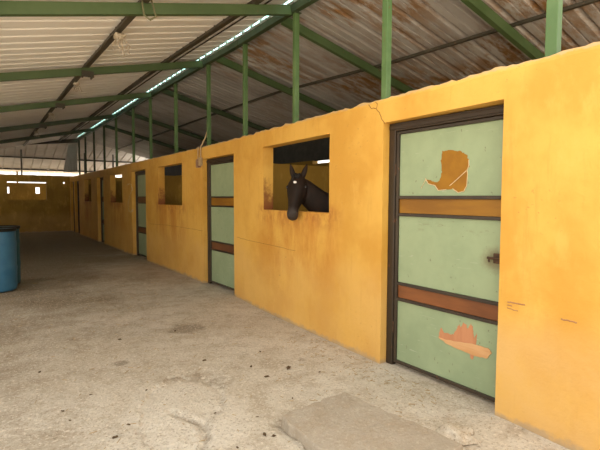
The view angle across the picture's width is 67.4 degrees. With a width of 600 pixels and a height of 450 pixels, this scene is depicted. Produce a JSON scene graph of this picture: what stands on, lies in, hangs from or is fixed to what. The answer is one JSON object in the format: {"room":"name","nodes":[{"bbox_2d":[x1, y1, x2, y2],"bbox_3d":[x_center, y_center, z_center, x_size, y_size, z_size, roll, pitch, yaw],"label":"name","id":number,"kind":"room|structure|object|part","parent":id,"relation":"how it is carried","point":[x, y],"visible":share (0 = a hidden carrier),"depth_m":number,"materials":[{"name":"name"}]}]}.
{"room":"farm building","nodes":[
{"label":"farm building","id":0,"kind":"room"},
{"bbox_2d":[7,171,45,199],"bbox_3d":[-12.623,-1.206,21.744,8.650,2.700,0.150,-2,4,-35],"label":"wall","id":1,"kind":"structure","parent":0,"point":[17,191],"depth_m":21.36,"materials":[{"name":"yellow paint"}]},
{"bbox_2d":[0,174,121,232],"bbox_3d":[-10.905,-0.922,19.355,8.700,2.432,0.158,-2,4,-35],"label":"wall","id":2,"kind":"structure","parent":0,"point":[52,214],"depth_m":19.18,"materials":[{"name":"paint"}]},
{"bbox_2d":[20,149,22,174],"bbox_3d":[-11.614,-2.616,18.759,0.060,1.120,0.060,-2,4,-35],"label":"post","id":3,"kind":"object","parent":2,"relation":"on","point":[20,149],"visible":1,"depth_m":18.73,"materials":[{"name":"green metal"}]},
{"bbox_2d":[0,137,146,174],"bbox_3d":[-11.403,-3.040,19.701,10.415,1.280,5.100,-2,4,-35],"label":"ceiling","id":4,"kind":"structure","parent":0,"point":[39,150],"depth_m":20.30,"materials":[{"name":"grey metal"}]},
{"bbox_2d":[0,168,93,171],"bbox_3d":[-12.614,-2.610,21.264,10.008,0.068,0.058,-2,4,-35],"label":"purlin","id":5,"kind":"object","parent":4,"relation":"attached to","point":[0,168],"visible":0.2,"depth_m":21.34,"materials":[{"name":"brown metal"}]},
{"bbox_2d":[0,156,132,162],"bbox_3d":[-11.606,-2.949,19.809,10.008,0.068,0.058,-2,4,-35],"label":"purlin","id":6,"kind":"object","parent":4,"relation":"attached to","point":[0,156],"visible":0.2,"depth_m":20.21,"materials":[{"name":"brown metal"}]},
{"bbox_2d":[89,184,90,200],"bbox_3d":[-7.095,-0.637,18.478,3.090,2.000,0.120,-2,4,-35],"label":"wall partition","id":7,"kind":"structure","parent":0,"point":[89,184],"depth_m":17.58,"materials":[{"name":"brown paint"}]},
{"bbox_2d":[116,181,122,202],"bbox_3d":[-4.593,-0.414,14.926,3.090,2.000,0.120,-2,4,-35],"label":"wall partition","id":8,"kind":"structure","parent":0,"point":[118,183],"depth_m":14.07,"materials":[{"name":"paint"}]},
{"bbox_2d":[0,0,288,148],"bbox_3d":[-6.487,-2.309,9.549,5.755,1.484,17.292,-2,4,-35],"label":"ceiling","id":9,"kind":"structure","parent":0,"point":[26,43],"depth_m":6.17,"materials":[{"name":"beige metal"}]},
{"bbox_2d":[27,139,77,144],"bbox_3d":[-11.288,-2.959,16.481,5.726,0.837,0.088,-2,4,-35],"label":"beam","id":10,"kind":"structure","parent":9,"relation":"attached to","point":[63,140],"depth_m":17.71,"materials":[{"name":"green metal"}]},
{"bbox_2d":[63,143,77,171],"bbox_3d":[-9.238,-2.716,18.090,0.533,1.180,0.028,-2,4,-35],"label":"sheet","id":11,"kind":"object","parent":10,"relation":"attached to","point":[71,165],"visible":1,"depth_m":18.11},
{"bbox_2d":[64,0,271,139],"bbox_3d":[-4.425,-2.895,10.816,0.018,0.116,16.950,-2,4,-35],"label":"purlin","id":12,"kind":"object","parent":9,"relation":"attached to","point":[269,0],"visible":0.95,"depth_m":6.80,"materials":[{"name":"metal"}]},
{"bbox_2d":[79,0,291,135],"bbox_3d":[-3.567,-3.002,10.280,0.424,0.241,19.204,-2,4,-34],"label":"ridge cap","id":13,"kind":"object","parent":9,"relation":"on","point":[289,0],"visible":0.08,"depth_m":7.12,"materials":[{"name":"white"}]},
{"bbox_2d":[165,175,223,205],"bbox_3d":[-1.948,-0.178,11.170,3.090,2.000,0.120,-2,4,-35],"label":"wall partition","id":14,"kind":"structure","parent":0,"point":[173,184],"depth_m":10.38,"materials":[{"name":"paint"}]},
{"bbox_2d":[165,137,329,175],"bbox_3d":[-0.889,-1.927,12.387,0.050,0.615,22.650,-2,4,-35],"label":"wall","id":15,"kind":"structure","parent":0,"point":[318,149],"depth_m":11.11,"materials":[{"name":"black"}]},
{"bbox_2d":[0,231,568,449],"bbox_3d":[-4.289,0.905,9.896,8.850,0.051,29.400,-2,4,-35],"label":"floor","id":16,"kind":"structure","parent":0,"point":[72,258],"depth_m":3.90,"materials":[{"name":"concrete"}]},
{"bbox_2d":[0,227,17,292],"bbox_3d":[-4.843,0.546,7.157,0.603,0.992,0.603,-2,4,-35],"label":"barrel","id":17,"kind":"object","parent":16,"relation":"on","point":[8,252],"visible":1,"depth_m":7.06,"materials":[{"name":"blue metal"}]},
{"bbox_2d":[0,225,20,282],"bbox_3d":[-5.099,0.515,7.660,0.603,0.992,0.603,-2,4,-35],"label":"barrel","id":18,"kind":"object","parent":16,"relation":"on","point":[16,226],"visible":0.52,"depth_m":7.70,"materials":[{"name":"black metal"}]},
{"bbox_2d":[1,274,491,448],"bbox_3d":[-1.770,1.181,5.339,2.994,0.041,7.395,-2,4,-35],"label":"litter","id":19,"kind":"object","parent":16,"relation":"on","point":[174,274],"visible":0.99,"depth_m":3.95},
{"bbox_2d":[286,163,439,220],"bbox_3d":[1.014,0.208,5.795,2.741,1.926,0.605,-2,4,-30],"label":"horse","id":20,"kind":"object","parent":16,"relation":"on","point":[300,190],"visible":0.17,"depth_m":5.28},
{"bbox_2d":[281,392,462,449],"bbox_3d":[0.392,1.324,2.801,0.776,0.089,1.032,-2,4,-35],"label":"concrete slab","id":21,"kind":"object","parent":16,"relation":"on","point":[344,421],"visible":0.98,"depth_m":2.83,"materials":[{"name":"beige concrete"}]},
{"bbox_2d":[434,421,479,445],"bbox_3d":[0.982,1.331,2.853,0.258,0.116,0.310,-2,4,-35],"label":"rubble patch","id":22,"kind":"object","parent":16,"relation":"on","point":[462,435],"visible":0.78,"depth_m":2.81,"materials":[{"name":"concrete"}]},
{"bbox_2d":[273,163,328,210],"bbox_3d":[0.646,0.058,7.415,3.171,2.000,0.120,-2,4,-35],"label":"wall partition","id":23,"kind":"structure","parent":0,"point":[318,175],"depth_m":6.71,"materials":[{"name":"yellow paint"}]},
{"bbox_2d":[70,42,599,449],"bbox_3d":[-3.599,-0.343,10.577,0.367,2.387,22.655,-2,4,-34],"label":"wall","id":24,"kind":"structure","parent":0,"point":[323,274],"depth_m":3.83,"materials":[{"name":"yellow paint"}]},
{"bbox_2d":[73,182,74,230],"bbox_3d":[-9.660,-0.779,19.375,0.068,2.155,0.864,-2,4,-35],"label":"door","id":25,"kind":"structure","parent":24,"relation":"in","point":[73,182],"depth_m":19.66,"materials":[{"name":"brown wood"}]},
{"bbox_2d":[77,181,79,232],"bbox_3d":[-8.991,-0.719,18.424,0.068,2.155,0.994,-2,4,-35],"label":"door","id":26,"kind":"structure","parent":24,"relation":"in","point":[77,181],"depth_m":18.74,"materials":[{"name":"brown wood"}]},
{"bbox_2d":[78,141,80,174],"bbox_3d":[-8.843,-2.689,18.036,0.090,1.534,0.100,-2,4,-35],"label":"post","id":27,"kind":"object","parent":24,"relation":"on","point":[78,141],"visible":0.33,"depth_m":18.01,"materials":[{"name":"green metal"}]},
{"bbox_2d":[84,137,86,172],"bbox_3d":[-8.067,-2.621,16.934,0.090,1.537,0.100,-2,4,-35],"label":"post","id":28,"kind":"object","parent":24,"relation":"on","point":[84,137],"visible":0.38,"depth_m":16.92,"materials":[{"name":"green metal"}]},
{"bbox_2d":[93,132,95,171],"bbox_3d":[-7.147,-2.541,15.627,0.090,1.541,0.100,-2,4,-35],"label":"post","id":29,"kind":"object","parent":24,"relation":"on","point":[94,162],"visible":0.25,"depth_m":15.60,"materials":[{"name":"green metal"}]},
{"bbox_2d":[100,177,103,241],"bbox_3d":[-6.417,-0.490,14.769,0.068,2.155,0.944,-2,4,-35],"label":"door","id":30,"kind":"structure","parent":24,"relation":"in","point":[101,178],"depth_m":15.04,"materials":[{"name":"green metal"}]},
{"bbox_3d":[-6.396,-0.465,14.765,0.010,0.582,0.762,-2,4,-35],"label":"panel","id":31,"kind":"part","parent":30,"relation":"part of","materials":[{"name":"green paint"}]},
{"bbox_2d":[103,126,105,168],"bbox_3d":[-6.227,-2.460,14.321,0.090,1.544,0.100,-2,4,-35],"label":"post","id":32,"kind":"object","parent":24,"relation":"on","point":[104,148],"visible":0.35,"depth_m":14.30,"materials":[{"name":"green metal"}]},
{"bbox_2d":[115,118,117,165],"bbox_3d":[-5.307,-2.380,13.014,0.090,1.548,0.100,-2,4,-35],"label":"post","id":33,"kind":"object","parent":24,"relation":"on","point":[116,129],"visible":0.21,"depth_m":13.00,"materials":[{"name":"green metal"}]},
{"bbox_2d":[131,108,134,162],"bbox_3d":[-4.272,-2.289,11.544,0.090,1.551,0.100,-2,4,-35],"label":"post","id":34,"kind":"object","parent":24,"relation":"on","point":[133,112],"visible":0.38,"depth_m":11.52,"materials":[{"name":"green metal"}]},
{"bbox_2d":[135,170,146,256],"bbox_3d":[-3.885,-0.263,11.173,0.068,2.155,1.214,-2,4,-35],"label":"door","id":35,"kind":"structure","parent":24,"relation":"in","point":[140,178],"depth_m":11.36,"materials":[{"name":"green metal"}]},
{"bbox_3d":[-3.861,-0.972,11.124,0.010,0.532,1.032,-2,4,-35],"label":"panel","id":36,"kind":"part","parent":35,"relation":"part of","materials":[{"name":"green paint"}]},
{"bbox_3d":[-3.864,-0.239,11.168,0.010,0.582,1.032,-2,4,-35],"label":"panel","id":37,"kind":"part","parent":35,"relation":"part of","materials":[{"name":"green paint"}]},
{"bbox_3d":[-3.866,0.488,11.212,0.010,0.537,1.032,-2,4,-35],"label":"panel","id":38,"kind":"part","parent":35,"relation":"part of","materials":[{"name":"green paint"}]},
{"bbox_2d":[148,98,152,158],"bbox_3d":[-3.438,-2.216,10.360,0.090,1.554,0.100,-2,4,-35],"label":"post","id":39,"kind":"object","parent":24,"relation":"on","point":[150,99],"visible":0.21,"depth_m":10.34,"materials":[{"name":"green metal"}]},
{"bbox_2d":[77,0,318,140],"bbox_3d":[-3.495,-2.869,10.308,0.195,0.260,19.164,-2,4,-34],"label":"ridge beam","id":40,"kind":"structure","parent":39,"relation":"on","point":[299,5],"depth_m":6.94,"materials":[{"name":"green metal"}]},
{"bbox_2d":[0,128,94,143],"bbox_3d":[-9.287,-2.486,13.634,5.706,1.427,0.058,-2,4,-35],"label":"rafter","id":41,"kind":"object","parent":40,"relation":"attached to","point":[89,129],"visible":1,"depth_m":14.41,"materials":[{"name":"green paint"}]},
{"bbox_2d":[0,114,116,131],"bbox_3d":[-7.504,-2.333,11.102,5.706,1.427,0.058,-2,4,-35],"label":"rafter","id":42,"kind":"object","parent":40,"relation":"attached to","point":[69,121],"visible":1,"depth_m":11.86,"materials":[{"name":"green paint"}]},
{"bbox_2d":[39,124,46,128],"bbox_3d":[-6.665,-2.551,11.667,0.170,0.105,0.100,-2,4,-35],"label":"cleat","id":43,"kind":"object","parent":42,"relation":"attached to","point":[40,125],"visible":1,"depth_m":11.64,"materials":[{"name":"brown metal"}]},
{"bbox_2d":[0,92,151,112],"bbox_3d":[-5.664,-2.175,8.489,5.706,1.427,0.058,-2,4,-35],"label":"rafter","id":44,"kind":"object","parent":40,"relation":"attached to","point":[31,106],"visible":1,"depth_m":9.19,"materials":[{"name":"green paint"}]},
{"bbox_2d":[55,103,64,108],"bbox_3d":[-4.825,-2.394,9.053,0.170,0.105,0.100,-2,4,-35],"label":"cleat","id":45,"kind":"object","parent":44,"relation":"attached to","point":[59,105],"visible":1,"depth_m":9.03,"materials":[{"name":"brown metal"}]},
{"bbox_2d":[23,0,150,145],"bbox_3d":[-5.547,-2.531,10.049,0.063,0.148,16.962,-2,4,-35],"label":"purlin","id":46,"kind":"object","parent":44,"relation":"attached to","point":[126,20],"visible":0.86,"depth_m":5.98,"materials":[{"name":"brown metal"}]},
{"bbox_2d":[73,82,81,90],"bbox_3d":[-3.729,-2.300,7.510,0.141,0.171,0.117,1,4,13],"label":"tuft","id":47,"kind":"object","parent":46,"relation":"hanging from","point":[75,84],"visible":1,"depth_m":7.50,"materials":[{"name":"beige plant"}]},
{"bbox_2d":[112,32,130,54],"bbox_3d":[-2.034,-2.073,5.133,0.206,0.225,0.207,-1,4,-15],"label":"tuft","id":48,"kind":"object","parent":46,"relation":"hanging from","point":[120,37],"visible":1,"depth_m":5.08,"materials":[{"name":"beige plant"}]},
{"bbox_2d":[58,0,263,140],"bbox_3d":[-4.565,-2.846,10.721,0.063,0.148,16.962,-2,4,-35],"label":"purlin","id":49,"kind":"object","parent":44,"relation":"attached to","point":[229,19],"visible":0.84,"depth_m":6.71,"materials":[{"name":"brown metal"}]},
{"bbox_2d":[0,60,202,81],"bbox_3d":[-4.000,-2.013,6.119,5.698,1.425,0.058,-2,4,-35],"label":"rafter","id":50,"kind":"object","parent":40,"relation":"attached to","point":[73,72],"visible":1,"depth_m":6.76,"materials":[{"name":"green paint"}]},
{"bbox_2d":[81,70,93,79],"bbox_3d":[-3.158,-2.232,6.686,0.170,0.105,0.100,-2,4,-35],"label":"cleat","id":51,"kind":"object","parent":50,"relation":"attached to","point":[84,73],"visible":1,"depth_m":6.67,"materials":[{"name":"brown metal"}]},
{"bbox_2d":[0,1,291,16],"bbox_3d":[-2.379,-1.772,3.688,5.545,1.389,0.058,-2,4,-35],"label":"rafter","id":52,"kind":"object","parent":40,"relation":"attached to","point":[7,8],"visible":1,"depth_m":4.20,"materials":[{"name":"green paint"}]},
{"bbox_2d":[141,0,156,20],"bbox_3d":[-1.425,-2.063,4.250,0.138,0.282,0.063,-1,4,-13],"label":"cable","id":53,"kind":"object","parent":52,"relation":"attached to","point":[155,16],"visible":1,"depth_m":4.23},
{"bbox_2d":[105,125,186,151],"bbox_3d":[-4.735,-2.789,15.473,3.777,1.009,0.058,-2,4,-35],"label":"rafter","id":54,"kind":"object","parent":40,"relation":"attached to","point":[106,126],"visible":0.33,"depth_m":15.09,"materials":[{"name":"green paint"}]},
{"bbox_2d":[125,111,218,143],"bbox_3d":[-3.182,-2.656,13.268,3.777,1.009,0.058,-2,4,-35],"label":"rafter","id":55,"kind":"object","parent":40,"relation":"attached to","point":[128,113],"visible":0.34,"depth_m":12.83,"materials":[{"name":"green paint"}]},
{"bbox_2d":[162,89,268,130],"bbox_3d":[-1.429,-2.502,10.777,3.778,1.009,0.058,-2,4,-35],"label":"rafter","id":56,"kind":"object","parent":40,"relation":"attached to","point":[166,92],"visible":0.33,"depth_m":10.36,"materials":[{"name":"green paint"}]},
{"bbox_2d":[118,0,599,148],"bbox_3d":[-2.240,-2.599,11.149,0.038,0.249,18.962,-2,4,-35],"label":"purlin","id":57,"kind":"object","parent":56,"relation":"attached to","point":[586,2],"visible":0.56,"depth_m":5.65,"materials":[{"name":"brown metal"}]},
{"bbox_2d":[216,57,337,112],"bbox_3d":[0.199,-2.322,8.444,3.804,1.015,0.058,-2,4,-35],"label":"rafter","id":58,"kind":"object","parent":40,"relation":"attached to","point":[224,61],"visible":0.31,"depth_m":7.94,"materials":[{"name":"green paint"}]},
{"bbox_2d":[281,18,413,92],"bbox_3d":[1.377,-2.120,6.678,3.919,1.043,0.058,-2,4,-35],"label":"rafter","id":59,"kind":"object","parent":40,"relation":"attached to","point":[305,32],"visible":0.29,"depth_m":6.07,"materials":[{"name":"green paint"}]},
{"bbox_2d":[460,0,544,59],"bbox_3d":[2.527,-1.975,5.011,3.961,1.053,0.058,-2,4,-35],"label":"rafter","id":60,"kind":"object","parent":40,"relation":"attached to","point":[479,7],"visible":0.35,"depth_m":4.71,"materials":[{"name":"green paint"}]},
{"bbox_2d":[172,83,177,152],"bbox_3d":[-2.479,-2.127,8.995,0.090,1.548,0.100,-2,4,-35],"label":"post","id":61,"kind":"object","parent":24,"relation":"on","point":[174,84],"visible":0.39,"depth_m":8.98,"materials":[{"name":"green metal"}]},
{"bbox_2d":[196,132,206,167],"bbox_3d":[-1.724,-1.298,7.790,0.286,0.604,0.105,3,5,41],"label":"junction box","id":62,"kind":"object","parent":24,"relation":"attached to","point":[199,161],"visible":1,"depth_m":7.77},
{"bbox_2d":[205,64,211,145],"bbox_3d":[-1.552,-2.036,7.658,0.090,1.535,0.100,-2,4,-35],"label":"post","id":63,"kind":"object","parent":24,"relation":"on","point":[208,66],"visible":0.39,"depth_m":7.63,"materials":[{"name":"green metal"}]},
{"bbox_2d":[206,155,234,290],"bbox_3d":[-1.244,-0.024,7.365,0.068,2.155,1.254,-2,4,-35],"label":"door","id":64,"kind":"structure","parent":24,"relation":"in","point":[220,171],"depth_m":7.47,"materials":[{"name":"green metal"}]},
{"bbox_3d":[-1.224,-1.012,7.296,0.032,0.026,1.074,-2,4,-35],"label":"rail","id":65,"kind":"part","parent":64,"relation":"part of","materials":[{"name":"metal"}]},
{"bbox_3d":[-1.227,-0.453,7.329,0.032,0.026,1.074,-2,4,-35],"label":"rail","id":66,"kind":"part","parent":64,"relation":"part of","materials":[{"name":"metal"}]},
{"bbox_3d":[-1.227,-0.303,7.338,0.032,0.026,1.074,-2,4,-35],"label":"rail","id":67,"kind":"part","parent":64,"relation":"part of","materials":[{"name":"wood"}]},
{"bbox_3d":[-1.230,0.305,7.375,0.032,0.026,1.074,-2,4,-35],"label":"rail","id":68,"kind":"part","parent":64,"relation":"part of","materials":[{"name":"wood"}]},
{"bbox_3d":[-1.230,0.445,7.383,0.032,0.026,1.074,-2,4,-35],"label":"rail","id":69,"kind":"part","parent":64,"relation":"part of","materials":[{"name":"wood"}]},
{"bbox_3d":[-1.220,-0.733,7.316,0.010,0.532,1.072,-2,4,-35],"label":"panel","id":70,"kind":"part","parent":64,"relation":"part of","materials":[{"name":"green paint"}]},
{"bbox_3d":[-1.223,0.001,7.361,0.010,0.582,1.072,-2,4,-35],"label":"panel","id":71,"kind":"part","parent":64,"relation":"part of","materials":[{"name":"green paint"}]},
{"bbox_3d":[-1.232,1.009,7.417,0.032,0.026,1.074,-2,4,-35],"label":"rail","id":72,"kind":"part","parent":64,"relation":"part of","materials":[{"name":"metal"}]},
{"bbox_3d":[-1.226,0.727,7.404,0.010,0.537,1.072,-2,4,-35],"label":"panel","id":73,"kind":"part","parent":64,"relation":"part of","materials":[{"name":"green paint"}]},
{"bbox_2d":[241,43,249,135],"bbox_3d":[-0.787,-1.937,6.476,0.090,1.484,0.100,-2,4,-35],"label":"post","id":74,"kind":"object","parent":24,"relation":"on","point":[245,45],"visible":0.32,"depth_m":6.45,"materials":[{"name":"green metal"}]},
{"bbox_2d":[292,11,301,122],"bbox_3d":[-0.047,-1.836,5.264,0.090,1.434,0.100,-2,4,-35],"label":"post","id":75,"kind":"object","parent":24,"relation":"on","point":[295,14],"visible":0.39,"depth_m":5.24,"materials":[{"name":"green metal"}]},
{"bbox_2d":[381,0,391,98],"bbox_3d":[0.769,-1.705,3.986,0.090,1.332,0.100,-2,4,-35],"label":"post","id":76,"kind":"object","parent":24,"relation":"on","point":[386,4],"visible":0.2,"depth_m":3.97,"materials":[{"name":"green metal"}]},
{"bbox_2d":[386,104,503,401],"bbox_3d":[1.134,0.212,3.598,0.068,2.155,1.144,-2,4,-35],"label":"door","id":77,"kind":"structure","parent":24,"relation":"in","point":[443,269],"depth_m":3.56,"materials":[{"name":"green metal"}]},
{"bbox_3d":[1.145,1.245,3.650,0.032,0.026,0.964,-2,4,-35],"label":"rail","id":78,"kind":"part","parent":77,"relation":"part of","materials":[{"name":"metal"}]},
{"bbox_3d":[1.147,0.681,3.616,0.032,0.026,0.964,-2,4,-35],"label":"rail","id":79,"kind":"part","parent":77,"relation":"part of","materials":[{"name":"wood"}]},
{"bbox_3d":[1.152,0.963,3.637,0.010,0.537,0.962,-2,4,-35],"label":"panel","id":80,"kind":"part","parent":77,"relation":"part of","materials":[{"name":"green paint"}]},
{"bbox_3d":[1.148,0.541,3.608,0.032,0.026,0.964,-2,4,-35],"label":"rail","id":81,"kind":"part","parent":77,"relation":"part of","materials":[{"name":"metal"}]},
{"bbox_3d":[1.151,-0.217,3.562,0.032,0.026,0.964,-2,4,-35],"label":"rail","id":82,"kind":"part","parent":77,"relation":"part of","materials":[{"name":"metal"}]},
{"bbox_3d":[1.150,-0.068,3.571,0.032,0.026,0.964,-2,4,-35],"label":"rail","id":83,"kind":"part","parent":77,"relation":"part of","materials":[{"name":"metal"}]},
{"bbox_3d":[1.155,0.236,3.594,0.010,0.582,0.962,-2,4,-35],"label":"panel","id":84,"kind":"part","parent":77,"relation":"part of","materials":[{"name":"green paint"}]},
{"bbox_3d":[1.153,-0.776,3.529,0.032,0.026,0.964,-2,4,-35],"label":"rail","id":85,"kind":"part","parent":77,"relation":"part of","materials":[{"name":"wood"}]},
{"bbox_3d":[1.158,-0.497,3.550,0.010,0.532,0.962,-2,4,-35],"label":"panel","id":86,"kind":"part","parent":77,"relation":"part of","materials":[{"name":"green paint"}]},
{"bbox_3d":[1.408,0.239,3.197,0.017,0.072,0.070,-2,4,-35],"label":"lock plate","id":87,"kind":"part","parent":77,"relation":"part of","materials":[{"name":"metal"}]},
{"bbox_2d":[545,0,562,56],"bbox_3d":[1.568,-1.617,2.753,0.090,1.311,0.100,-2,4,-35],"label":"post","id":88,"kind":"object","parent":24,"relation":"on","point":[554,8],"visible":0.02,"depth_m":2.75,"materials":[{"name":"green metal"}]},
{"bbox_2d":[77,0,599,158],"bbox_3d":[-1.982,-2.560,11.543,4.168,1.213,19.392,-2,4,-35],"label":"ceiling","id":89,"kind":"structure","parent":0,"point":[355,26],"depth_m":6.41,"materials":[{"name":"metal"}]},
{"bbox_2d":[176,161,500,216],"bbox_3d":[-0.895,-0.443,12.476,0.150,2.380,22.650,-2,4,-35],"label":"wall","id":90,"kind":"structure","parent":0,"point":[311,163],"depth_m":10.62,"materials":[{"name":"paint"}]}
]}

